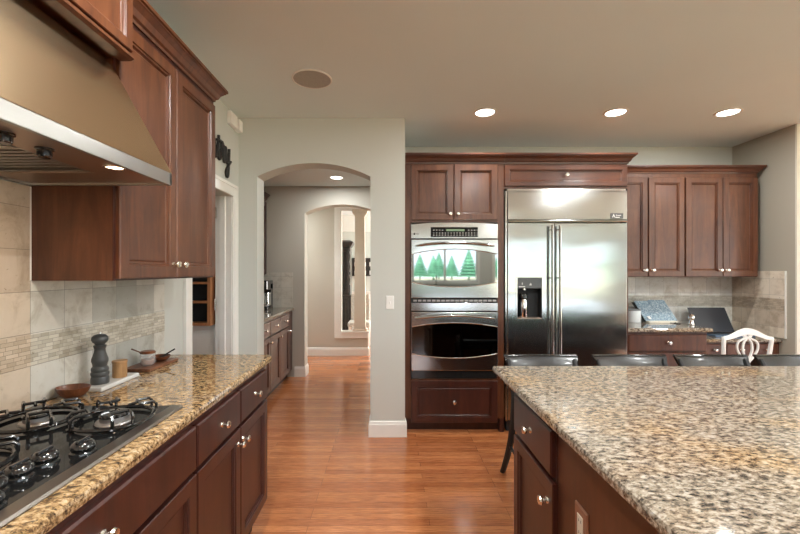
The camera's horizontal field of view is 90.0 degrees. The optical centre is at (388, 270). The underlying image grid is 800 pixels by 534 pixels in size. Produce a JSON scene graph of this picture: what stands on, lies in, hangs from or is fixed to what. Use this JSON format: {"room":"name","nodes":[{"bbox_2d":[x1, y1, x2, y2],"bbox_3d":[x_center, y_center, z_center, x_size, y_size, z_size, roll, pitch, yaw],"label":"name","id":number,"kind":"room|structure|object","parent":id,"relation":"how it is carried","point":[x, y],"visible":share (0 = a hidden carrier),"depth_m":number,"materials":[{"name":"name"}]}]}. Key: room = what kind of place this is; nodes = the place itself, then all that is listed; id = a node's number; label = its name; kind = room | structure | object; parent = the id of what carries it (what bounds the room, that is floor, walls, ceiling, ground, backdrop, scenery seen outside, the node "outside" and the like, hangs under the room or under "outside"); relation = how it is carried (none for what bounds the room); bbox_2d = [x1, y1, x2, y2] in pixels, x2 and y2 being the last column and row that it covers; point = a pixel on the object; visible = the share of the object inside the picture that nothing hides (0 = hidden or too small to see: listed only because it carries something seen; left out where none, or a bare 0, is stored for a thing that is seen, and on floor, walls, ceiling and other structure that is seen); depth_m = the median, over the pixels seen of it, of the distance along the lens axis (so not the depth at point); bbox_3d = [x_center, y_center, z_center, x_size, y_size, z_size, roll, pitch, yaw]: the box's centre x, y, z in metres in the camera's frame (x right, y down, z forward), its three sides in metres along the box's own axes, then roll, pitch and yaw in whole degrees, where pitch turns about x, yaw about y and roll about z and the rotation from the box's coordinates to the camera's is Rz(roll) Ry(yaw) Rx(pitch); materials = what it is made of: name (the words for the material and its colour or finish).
{"room":"kitchen","nodes":[
{"label":"kitchen","id":0,"kind":"room"},
{"bbox_2d":[0,99,237,410],"bbox_3d":[-1.356,0.054,-1.034,0.130,2.732,8.931,0,0,0],"label":"wall","id":1,"kind":"structure","parent":0,"point":[173,288],"depth_m":2.49,"materials":[{"name":"beige paint"}]},
{"bbox_2d":[28,0,134,60],"bbox_3d":[-1.102,-0.986,0.818,0.378,0.468,1.235,0,0,0],"label":"upper cabinet","id":2,"kind":"object","parent":1,"relation":"attached to","point":[106,26],"visible":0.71,"depth_m":1.30,"materials":[{"name":"brown wood"}]},
{"bbox_2d":[0,180,164,414],"bbox_3d":[-1.285,0.089,1.042,0.008,0.782,2.485,0,0,0],"label":"tile backsplash","id":3,"kind":"structure","parent":1,"relation":"attached to","point":[47,328],"depth_m":1.52,"materials":[{"name":"beige tile"}]},
{"bbox_2d":[0,0,171,185],"bbox_3d":[-1.033,-0.518,0.821,0.512,0.459,1.222,0,0,0],"label":"range hood","id":4,"kind":"object","parent":1,"relation":"attached to","point":[67,118],"visible":1,"depth_m":1.10,"materials":[{"name":"silver metal"}]},
{"bbox_2d":[102,164,126,170],"bbox_3d":[-0.823,-0.310,1.200,0.060,0.004,0.060,0,0,0],"label":"lamp","id":5,"kind":"object","parent":4,"relation":"on","point":[111,167],"depth_m":1.20,"materials":[{"name":"white glass"}]},
{"bbox_2d":[31,0,227,280],"bbox_3d":[-1.111,-0.501,1.875,0.361,1.072,0.879,0,0,0],"label":"upper cabinet","id":6,"kind":"object","parent":1,"relation":"attached to","point":[80,233],"visible":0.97,"depth_m":1.66,"materials":[{"name":"brown wood"}]},
{"bbox_2d":[192,207,216,354],"bbox_3d":[-1.754,0.404,3.315,0.692,2.008,0.110,0,0,0],"label":"door","id":7,"kind":"structure","parent":1,"relation":"in","point":[203,337],"depth_m":3.33,"materials":[{"name":"white paint"}]},
{"bbox_2d":[192,276,214,325],"bbox_3d":[-1.633,0.083,3.289,0.373,0.725,0.089,0,0,0],"label":"cubby shelf","id":8,"kind":"object","parent":7,"relation":"attached to","point":[203,289],"visible":0.28,"depth_m":3.32,"materials":[{"name":"brown wood"}]},
{"bbox_2d":[183,174,237,354],"bbox_3d":[-1.347,0.355,2.942,0.152,2.130,0.875,0,0,0],"label":"trim","id":9,"kind":"structure","parent":1,"relation":"attached to","point":[226,222],"depth_m":3.28,"materials":[{"name":"white paint"}]},
{"bbox_2d":[215,135,231,177],"bbox_3d":[-1.279,-0.877,2.946,0.021,0.288,0.592,0,0,0],"label":"word sign","id":10,"kind":"object","parent":1,"relation":"attached to","point":[220,148],"visible":0.56,"depth_m":3.09,"materials":[{"name":"black metal"}]},
{"bbox_2d":[227,110,242,132],"bbox_3d":[-1.266,-1.225,3.292,0.050,0.110,0.215,0,0,0],"label":"sensor","id":11,"kind":"object","parent":1,"relation":"attached to","point":[233,121],"visible":1,"depth_m":3.28,"materials":[{"name":"white plastic"}]},
{"bbox_2d":[264,186,369,376],"bbox_3d":[-0.600,0.040,5.480,4.400,2.760,0.200,0,0,0],"label":"wall","id":12,"kind":"structure","parent":0,"point":[289,208],"depth_m":5.38,"materials":[{"name":"beige paint"}]},
{"bbox_2d":[264,272,292,306],"bbox_3d":[-1.593,0.255,5.375,0.595,0.469,0.009,0,0,0],"label":"tile backsplash","id":13,"kind":"structure","parent":12,"relation":"attached to","point":[282,281],"depth_m":5.37,"materials":[{"name":"tile"}]},
{"bbox_2d":[294,363,308,376],"bbox_3d":[-1.195,1.353,5.472,0.150,0.135,0.216,0,0,0],"label":"baseboard","id":14,"kind":"structure","parent":12,"relation":"attached to","point":[298,371],"depth_m":5.36,"materials":[{"name":"white paint"}]},
{"bbox_2d":[264,169,369,185],"bbox_3d":[-0.600,-1.190,5.170,4.400,0.100,3.101,0,0,0],"label":"ceiling","id":15,"kind":"structure","parent":0,"point":[306,177],"depth_m":4.98,"materials":[{"name":"paint"}]},
{"bbox_2d":[329,176,343,179],"bbox_3d":[-0.640,-1.137,4.880,0.180,0.007,0.180,0,0,0],"label":"recessed light","id":16,"kind":"object","parent":15,"relation":"in","point":[330,177],"visible":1,"depth_m":4.87,"materials":[{"name":"white paint"}]},
{"bbox_2d":[238,118,404,420],"bbox_3d":[-1.282,0.054,3.525,2.837,2.732,0.190,0,0,0],"label":"wall","id":17,"kind":"structure","parent":0,"point":[372,149],"depth_m":3.43,"materials":[{"name":"beige paint"}]},
{"bbox_2d":[368,418,406,436],"bbox_3d":[-0.011,1.353,3.517,0.328,0.135,0.206,0,0,0],"label":"baseboard","id":18,"kind":"structure","parent":17,"relation":"attached to","point":[375,428],"depth_m":3.41,"materials":[{"name":"white paint"}]},
{"bbox_2d":[386,296,393,308],"bbox_3d":[0.008,0.270,3.423,0.070,0.115,0.014,0,0,0],"label":"light switch","id":19,"kind":"object","parent":17,"relation":"attached to","point":[389,299],"visible":1,"depth_m":3.42,"materials":[{"name":"white plastic"}]},
{"bbox_2d":[308,208,367,346],"bbox_3d":[-0.600,0.040,6.780,4.400,2.760,0.120,0,0,0],"label":"wall","id":20,"kind":"structure","parent":0,"point":[320,223],"depth_m":6.72,"materials":[{"name":"beige paint"}]},
{"bbox_2d":[308,347,335,355],"bbox_3d":[-1.792,1.353,6.712,1.815,0.135,0.016,0,0,0],"label":"baseboard","id":21,"kind":"structure","parent":20,"relation":"attached to","point":[312,351],"depth_m":6.71,"materials":[{"name":"white paint"}]},
{"bbox_2d":[334,207,368,337],"bbox_3d":[0.037,0.008,6.772,1.906,2.236,0.175,0,0,0],"label":"trim","id":22,"kind":"structure","parent":20,"relation":"attached to","point":[338,332],"depth_m":6.70,"materials":[{"name":"white paint"}]},
{"bbox_2d":[352,209,367,330],"bbox_3d":[-0.490,-0.015,6.780,0.250,2.050,0.180,0,0,0],"label":"column","id":23,"kind":"structure","parent":22,"relation":"on","point":[360,214],"depth_m":6.70,"materials":[{"name":"beige paint"}]},
{"bbox_2d":[336,346,368,355],"bbox_3d":[-0.611,1.353,6.772,0.548,0.135,0.136,0,0,0],"label":"baseboard","id":24,"kind":"structure","parent":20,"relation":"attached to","point":[340,351],"depth_m":6.71,"materials":[{"name":"white paint"}]},
{"bbox_2d":[342,232,369,290],"bbox_3d":[-0.100,0.045,9.650,6.400,2.750,0.100,0,0,0],"label":"wall","id":25,"kind":"structure","parent":0,"point":[345,235],"depth_m":9.60,"materials":[{"name":"paint"}]},
{"bbox_2d":[342,215,369,327],"bbox_3d":[-0.150,0.045,9.575,6.300,2.750,0.050,0,0,0],"label":"trim","id":26,"kind":"structure","parent":25,"relation":"attached to","point":[348,221],"depth_m":9.55,"materials":[{"name":"white paint"}]},
{"bbox_2d":[352,258,369,275],"bbox_3d":[-0.630,-0.095,9.530,0.500,0.430,0.060,0,0,0],"label":"display shelf","id":27,"kind":"object","parent":25,"relation":"attached to","point":[367,260],"visible":0.31,"depth_m":9.54,"materials":[{"name":"grey wood"}]},
{"bbox_2d":[342,211,369,214],"bbox_3d":[-0.150,-1.380,8.210,6.500,0.100,2.980,0,0,0],"label":"ceiling","id":28,"kind":"structure","parent":0,"point":[343,212],"depth_m":9.25,"materials":[{"name":"paint"}]},
{"bbox_2d":[250,346,515,533],"bbox_3d":[2.125,1.460,2.075,11.050,0.080,15.450,0,0,0],"label":"floor","id":29,"kind":"structure","parent":0,"point":[325,473],"depth_m":2.86,"materials":[{"name":"red wood"}]},
{"bbox_2d":[47,422,196,533],"bbox_3d":[-0.960,0.971,0.929,0.657,0.898,0.919,0,0,0],"label":"base cabinet","id":30,"kind":"object","parent":29,"relation":"on","point":[158,495],"visible":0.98,"depth_m":1.13,"materials":[{"name":"brown wood"}]},
{"bbox_2d":[192,367,266,533],"bbox_3d":[-0.960,0.971,1.790,0.657,0.898,0.800,0,0,0],"label":"base cabinet","id":31,"kind":"object","parent":29,"relation":"on","point":[231,469],"visible":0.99,"depth_m":1.73,"materials":[{"name":"brown wood"}]},
{"bbox_2d":[0,355,271,533],"bbox_3d":[-0.981,0.502,1.067,0.618,0.035,2.535,0,0,0],"label":"countertop","id":32,"kind":"structure","parent":31,"relation":"on","point":[196,383],"depth_m":1.49,"materials":[{"name":"beige stone"}]},
{"bbox_2d":[54,383,90,398],"bbox_3d":[-1.212,0.464,1.535,0.122,0.042,0.092,0,0,0],"label":"wooden bowl","id":33,"kind":"object","parent":32,"relation":"on","point":[78,390],"visible":0.97,"depth_m":1.52,"materials":[{"name":"brown wood"}]},
{"bbox_2d":[0,396,182,527],"bbox_3d":[-0.988,0.456,0.957,0.515,0.058,0.920,0,0,0],"label":"gas cooktop","id":34,"kind":"object","parent":32,"relation":"in","point":[43,448],"visible":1,"depth_m":1.12,"materials":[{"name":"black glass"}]},
{"bbox_2d":[85,373,138,391],"bbox_3d":[-1.214,0.476,1.722,0.129,0.018,0.245,0,0,0],"label":"marble tray","id":35,"kind":"object","parent":32,"relation":"on","point":[113,382],"visible":0.56,"depth_m":1.68,"materials":[{"name":"white stone"}]},
{"bbox_2d":[90,331,109,384],"bbox_3d":[-1.203,0.359,1.665,0.067,0.216,0.067,0,0,0],"label":"pepper mill","id":36,"kind":"object","parent":35,"relation":"on","point":[99,374],"visible":0.99,"depth_m":1.65,"materials":[{"name":"grey paint"}]},
{"bbox_2d":[112,359,127,377],"bbox_3d":[-1.188,0.430,1.765,0.060,0.074,0.060,0,0,0],"label":"salt cellar","id":37,"kind":"object","parent":35,"relation":"on","point":[119,366],"visible":1,"depth_m":1.74,"materials":[{"name":"brown wood"}]},
{"bbox_2d":[127,358,177,371],"bbox_3d":[-1.210,0.478,2.047,0.140,0.014,0.265,0,0,0],"label":"serving board","id":38,"kind":"object","parent":32,"relation":"on","point":[139,367],"visible":0.74,"depth_m":1.97,"materials":[{"name":"brown wood"}]},
{"bbox_2d":[131,348,155,364],"bbox_3d":[-1.218,0.425,1.997,0.099,0.092,0.074,0,0,0],"label":"glass jar","id":39,"kind":"object","parent":38,"relation":"on","point":[147,361],"visible":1,"depth_m":1.98,"materials":[{"name":"white"}]},
{"bbox_2d":[150,348,174,361],"bbox_3d":[-1.198,0.441,2.100,0.100,0.059,0.098,0,0,17],"label":"bowl","id":40,"kind":"object","parent":38,"relation":"on","point":[158,357],"visible":0.96,"depth_m":2.10,"materials":[{"name":"brown wood"}]},
{"bbox_2d":[264,311,291,398],"bbox_3d":[-1.571,0.974,4.514,0.651,0.893,1.729,0,0,0],"label":"base cabinet","id":41,"kind":"object","parent":29,"relation":"on","point":[278,330],"visible":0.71,"depth_m":4.67,"materials":[{"name":"brown wood"}]},
{"bbox_2d":[264,308,293,321],"bbox_3d":[-1.587,0.507,4.510,0.624,0.035,1.739,0,0,0],"label":"countertop","id":42,"kind":"structure","parent":41,"relation":"on","point":[269,314],"depth_m":4.74,"materials":[{"name":"beige stone"}]},
{"bbox_2d":[264,280,272,309],"bbox_3d":[-1.637,0.304,5.130,0.245,0.369,0.260,0,0,0],"label":"coffee maker","id":43,"kind":"object","parent":42,"relation":"on","point":[268,284],"visible":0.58,"depth_m":5.07,"materials":[{"name":"black plastic"}]},
{"bbox_2d":[342,240,354,329],"bbox_3d":[-1.019,0.410,7.905,0.662,2.020,0.431,0,0,0],"label":"china hutch","id":44,"kind":"object","parent":29,"relation":"on","point":[347,245],"visible":0.31,"depth_m":7.78,"materials":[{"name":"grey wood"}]},
{"bbox_2d":[348,294,369,345],"bbox_3d":[-0.540,0.930,7.380,0.400,0.980,0.480,0,0,0],"label":"dining chair","id":45,"kind":"object","parent":29,"relation":"on","point":[351,322],"visible":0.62,"depth_m":7.55,"materials":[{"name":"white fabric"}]},
{"bbox_2d":[405,153,505,431],"bbox_3d":[0.577,0.197,3.847,0.871,2.447,0.760,0,0,0],"label":"tall cabinet","id":46,"kind":"object","parent":29,"relation":"on","point":[439,187],"visible":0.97,"depth_m":3.52,"materials":[{"name":"brown wood"}]},
{"bbox_2d":[411,223,497,378],"bbox_3d":[0.573,0.261,3.765,0.758,1.368,0.670,0,0,0],"label":"double wall oven","id":47,"kind":"object","parent":46,"relation":"on","point":[454,266],"visible":0.98,"depth_m":3.49,"materials":[{"name":"silver metal"}]},
{"bbox_2d":[500,354,577,472],"bbox_3d":[1.007,0.993,2.515,0.487,0.876,0.657,0,0,0],"label":"bar stool","id":48,"kind":"object","parent":29,"relation":"on","point":[511,359],"visible":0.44,"depth_m":2.66,"materials":[{"name":"black leather"}]},
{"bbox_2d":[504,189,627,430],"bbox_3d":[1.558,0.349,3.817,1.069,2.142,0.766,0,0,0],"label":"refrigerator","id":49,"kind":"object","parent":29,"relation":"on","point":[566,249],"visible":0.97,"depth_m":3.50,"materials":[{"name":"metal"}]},
{"bbox_2d":[519,293,527,317],"bbox_3d":[1.190,0.303,3.542,0.080,0.214,0.080,0,0,0],"label":"bottle","id":50,"kind":"object","parent":49,"relation":"on","point":[523,302],"visible":1,"depth_m":3.51,"materials":[{"name":"silver metal"}]},
{"bbox_2d":[504,153,637,353],"bbox_3d":[1.587,0.197,3.847,1.146,2.447,0.760,0,0,0],"label":"tall cabinet","id":51,"kind":"object","parent":29,"relation":"on","point":[521,170],"visible":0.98,"depth_m":3.51,"materials":[{"name":"brown wood"}]},
{"bbox_2d":[514,394,659,533],"bbox_3d":[1.738,0.971,1.107,2.424,0.898,1.415,0,0,0],"label":"kitchen island","id":52,"kind":"object","parent":29,"relation":"on","point":[549,475],"visible":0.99,"depth_m":1.37,"materials":[{"name":"brown wood"}]},
{"bbox_2d":[575,500,588,533],"bbox_3d":[0.576,0.768,1.200,0.008,0.118,0.078,0,0,0],"label":"power outlet","id":53,"kind":"object","parent":52,"relation":"attached to","point":[581,516],"visible":1,"depth_m":1.20,"materials":[{"name":"beige plastic"}]},
{"bbox_2d":[577,512,582,533],"bbox_3d":[0.573,0.768,1.200,0.002,0.068,0.034,0,0,0],"label":"receptacle","id":54,"kind":"object","parent":53,"relation":"attached to","point":[579,514],"depth_m":1.20,"materials":[{"name":"beige plastic"}]},
{"bbox_2d":[493,366,799,533],"bbox_3d":[1.841,0.502,1.166,2.619,0.035,1.772,0,0,0],"label":"island countertop","id":55,"kind":"structure","parent":52,"relation":"on","point":[691,449],"depth_m":1.19,"materials":[{"name":"beige stone"}]},
{"bbox_2d":[592,354,667,365],"bbox_3d":[1.597,0.993,2.515,0.487,0.876,0.657,0,0,0],"label":"bar stool","id":56,"kind":"object","parent":29,"relation":"on","point":[599,359],"visible":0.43,"depth_m":2.66,"materials":[{"name":"black leather"}]},
{"bbox_2d":[628,332,706,365],"bbox_3d":[2.487,0.984,3.886,0.745,0.873,0.681,0,0,0],"label":"base cabinet","id":57,"kind":"object","parent":29,"relation":"on","point":[667,343],"visible":0.31,"depth_m":3.58,"materials":[{"name":"brown wood"}]},
{"bbox_2d":[628,319,712,331],"bbox_3d":[2.498,0.527,3.890,0.773,0.035,0.660,0,0,0],"label":"countertop","id":58,"kind":"structure","parent":57,"relation":"on","point":[643,326],"depth_m":3.61,"materials":[{"name":"beige stone"}]},
{"bbox_2d":[628,308,640,322],"bbox_3d":[2.445,0.444,4.000,0.134,0.131,0.134,0,0,0],"label":"canister","id":59,"kind":"object","parent":58,"relation":"on","point":[634,315],"visible":0.85,"depth_m":3.94,"materials":[{"name":"ceramic"}]},
{"bbox_2d":[631,300,677,322],"bbox_3d":[2.672,0.402,4.037,0.385,0.214,0.214,0,0,0],"label":"open cookbook","id":60,"kind":"object","parent":58,"relation":"on","point":[652,311],"visible":0.98,"depth_m":4.01,"materials":[{"name":"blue paper"}]},
{"bbox_2d":[688,314,694,324],"bbox_3d":[2.858,0.457,3.780,0.054,0.105,0.054,0,0,0],"label":"shaker","id":61,"kind":"object","parent":58,"relation":"on","point":[691,317],"visible":1,"depth_m":3.77,"materials":[{"name":"white metal"}]},
{"bbox_2d":[673,354,750,365],"bbox_3d":[2.137,0.993,2.515,0.487,0.876,0.657,0,0,0],"label":"bar stool","id":62,"kind":"object","parent":29,"relation":"on","point":[681,359],"visible":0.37,"depth_m":2.66,"materials":[{"name":"black leather"}]},
{"bbox_2d":[707,342,778,365],"bbox_3d":[3.258,1.041,3.946,0.740,0.758,0.561,0,0,0],"label":"base cabinet","id":63,"kind":"object","parent":29,"relation":"on","point":[712,347],"visible":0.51,"depth_m":3.70,"materials":[{"name":"brown wood"}]},
{"bbox_2d":[707,335,781,341],"bbox_3d":[3.253,0.644,3.950,0.732,0.028,0.540,0,0,0],"label":"countertop","id":64,"kind":"structure","parent":63,"relation":"on","point":[709,338],"depth_m":3.69,"materials":[{"name":"beige stone"}]},
{"bbox_2d":[687,307,755,336],"bbox_3d":[3.272,0.502,3.955,0.425,0.254,0.310,0,0,0],"label":"laptop","id":65,"kind":"object","parent":64,"relation":"on","point":[716,318],"visible":0.67,"depth_m":4.07,"materials":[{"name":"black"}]},
{"bbox_2d":[721,328,773,362],"bbox_3d":[2.862,0.939,3.349,0.412,0.965,0.363,0,0,0],"label":"desk chair","id":66,"kind":"object","parent":29,"relation":"on","point":[744,332],"visible":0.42,"depth_m":3.18,"materials":[{"name":"white paint"}]},
{"bbox_2d":[753,354,799,365],"bbox_3d":[2.672,0.993,2.515,0.487,0.876,0.657,0,0,0],"label":"bar stool","id":67,"kind":"object","parent":29,"relation":"on","point":[761,359],"visible":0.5,"depth_m":2.66,"materials":[{"name":"black leather"}]},
{"bbox_2d":[146,0,799,146],"bbox_3d":[2.425,-1.362,-0.650,10.450,0.100,10.000,0,0,0],"label":"ceiling","id":68,"kind":"structure","parent":0,"point":[550,70],"depth_m":2.55,"materials":[{"name":"paint"}]},
{"bbox_2d":[292,69,331,88],"bbox_3d":[-0.526,-1.308,2.733,0.272,0.008,0.272,0,0,0],"label":"ceiling speaker","id":69,"kind":"object","parent":68,"relation":"attached to","point":[307,78],"visible":1,"depth_m":2.72,"materials":[{"name":"white paint"}]},
{"bbox_2d":[473,108,496,116],"bbox_3d":[0.795,-1.308,3.310,0.192,0.007,0.192,0,0,0],"label":"recessed light","id":70,"kind":"object","parent":68,"relation":"in","point":[483,112],"visible":1,"depth_m":3.30,"materials":[{"name":"white paint"}]},
{"bbox_2d":[602,108,628,116],"bbox_3d":[1.875,-1.308,3.310,0.192,0.007,0.192,0,0,0],"label":"recessed light","id":71,"kind":"object","parent":68,"relation":"in","point":[615,112],"visible":1,"depth_m":3.30,"materials":[{"name":"white glass"}]},
{"bbox_2d":[713,108,743,116],"bbox_3d":[2.806,-1.308,3.310,0.192,0.007,0.192,0,0,0],"label":"recessed light","id":72,"kind":"object","parent":68,"relation":"in","point":[732,111],"visible":1,"depth_m":3.30,"materials":[{"name":"white glass"}]},
{"bbox_2d":[405,147,731,164],"bbox_3d":[1.883,0.054,4.290,3.493,2.732,0.120,0,0,0],"label":"wall","id":73,"kind":"structure","parent":0,"point":[646,155],"depth_m":4.23,"materials":[{"name":"beige paint"}]},
{"bbox_2d":[627,165,687,276],"bbox_3d":[2.485,-0.478,4.024,0.740,1.073,0.406,0,0,0],"label":"upper cabinet","id":74,"kind":"object","parent":73,"relation":"attached to","point":[655,192],"visible":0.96,"depth_m":3.87,"materials":[{"name":"brown wood"}]},
{"bbox_2d":[628,277,731,323],"bbox_3d":[2.869,0.340,4.225,1.519,0.561,0.008,0,0,0],"label":"tile backsplash","id":75,"kind":"structure","parent":73,"relation":"attached to","point":[679,293],"depth_m":4.22,"materials":[{"name":"beige tile"}]},
{"bbox_2d":[684,165,766,276],"bbox_3d":[3.236,-0.478,4.024,0.760,1.073,0.406,0,0,0],"label":"upper cabinet","id":76,"kind":"object","parent":73,"relation":"attached to","point":[721,201],"visible":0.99,"depth_m":3.87,"materials":[{"name":"brown wood"}]},
{"bbox_2d":[732,124,794,353],"bbox_3d":[3.695,0.054,3.962,0.130,2.732,0.775,0,0,0],"label":"wall","id":77,"kind":"structure","parent":0,"point":[776,150],"depth_m":3.73,"materials":[{"name":"beige paint"}]},
{"bbox_2d":[732,271,786,338],"bbox_3d":[3.624,0.310,3.936,0.011,0.620,0.571,0,0,0],"label":"tile backsplash","id":78,"kind":"structure","parent":77,"relation":"attached to","point":[759,303],"depth_m":3.88,"materials":[{"name":"beige tile"}]},
{"bbox_2d":[795,124,799,353],"bbox_3d":[5.565,0.054,3.625,3.870,2.732,0.130,0,0,0],"label":"wall","id":79,"kind":"structure","parent":0,"point":[797,126],"depth_m":3.56,"materials":[{"name":"beige paint"}]},
{"bbox_3d":[-1.950,0.140,4.500,0.100,2.560,1.760,0,0,0],"label":"wall","id":80,"kind":"structure","parent":0,"visible":0},
{"bbox_2d":[264,191,269,274],"bbox_3d":[-1.750,-0.486,4.540,0.300,1.072,1.679,0,0,0],"label":"upper cabinet","id":81,"kind":"object","parent":80,"relation":"attached to","point":[266,195],"visible":0.06,"depth_m":5.31,"materials":[{"name":"brown wood"}]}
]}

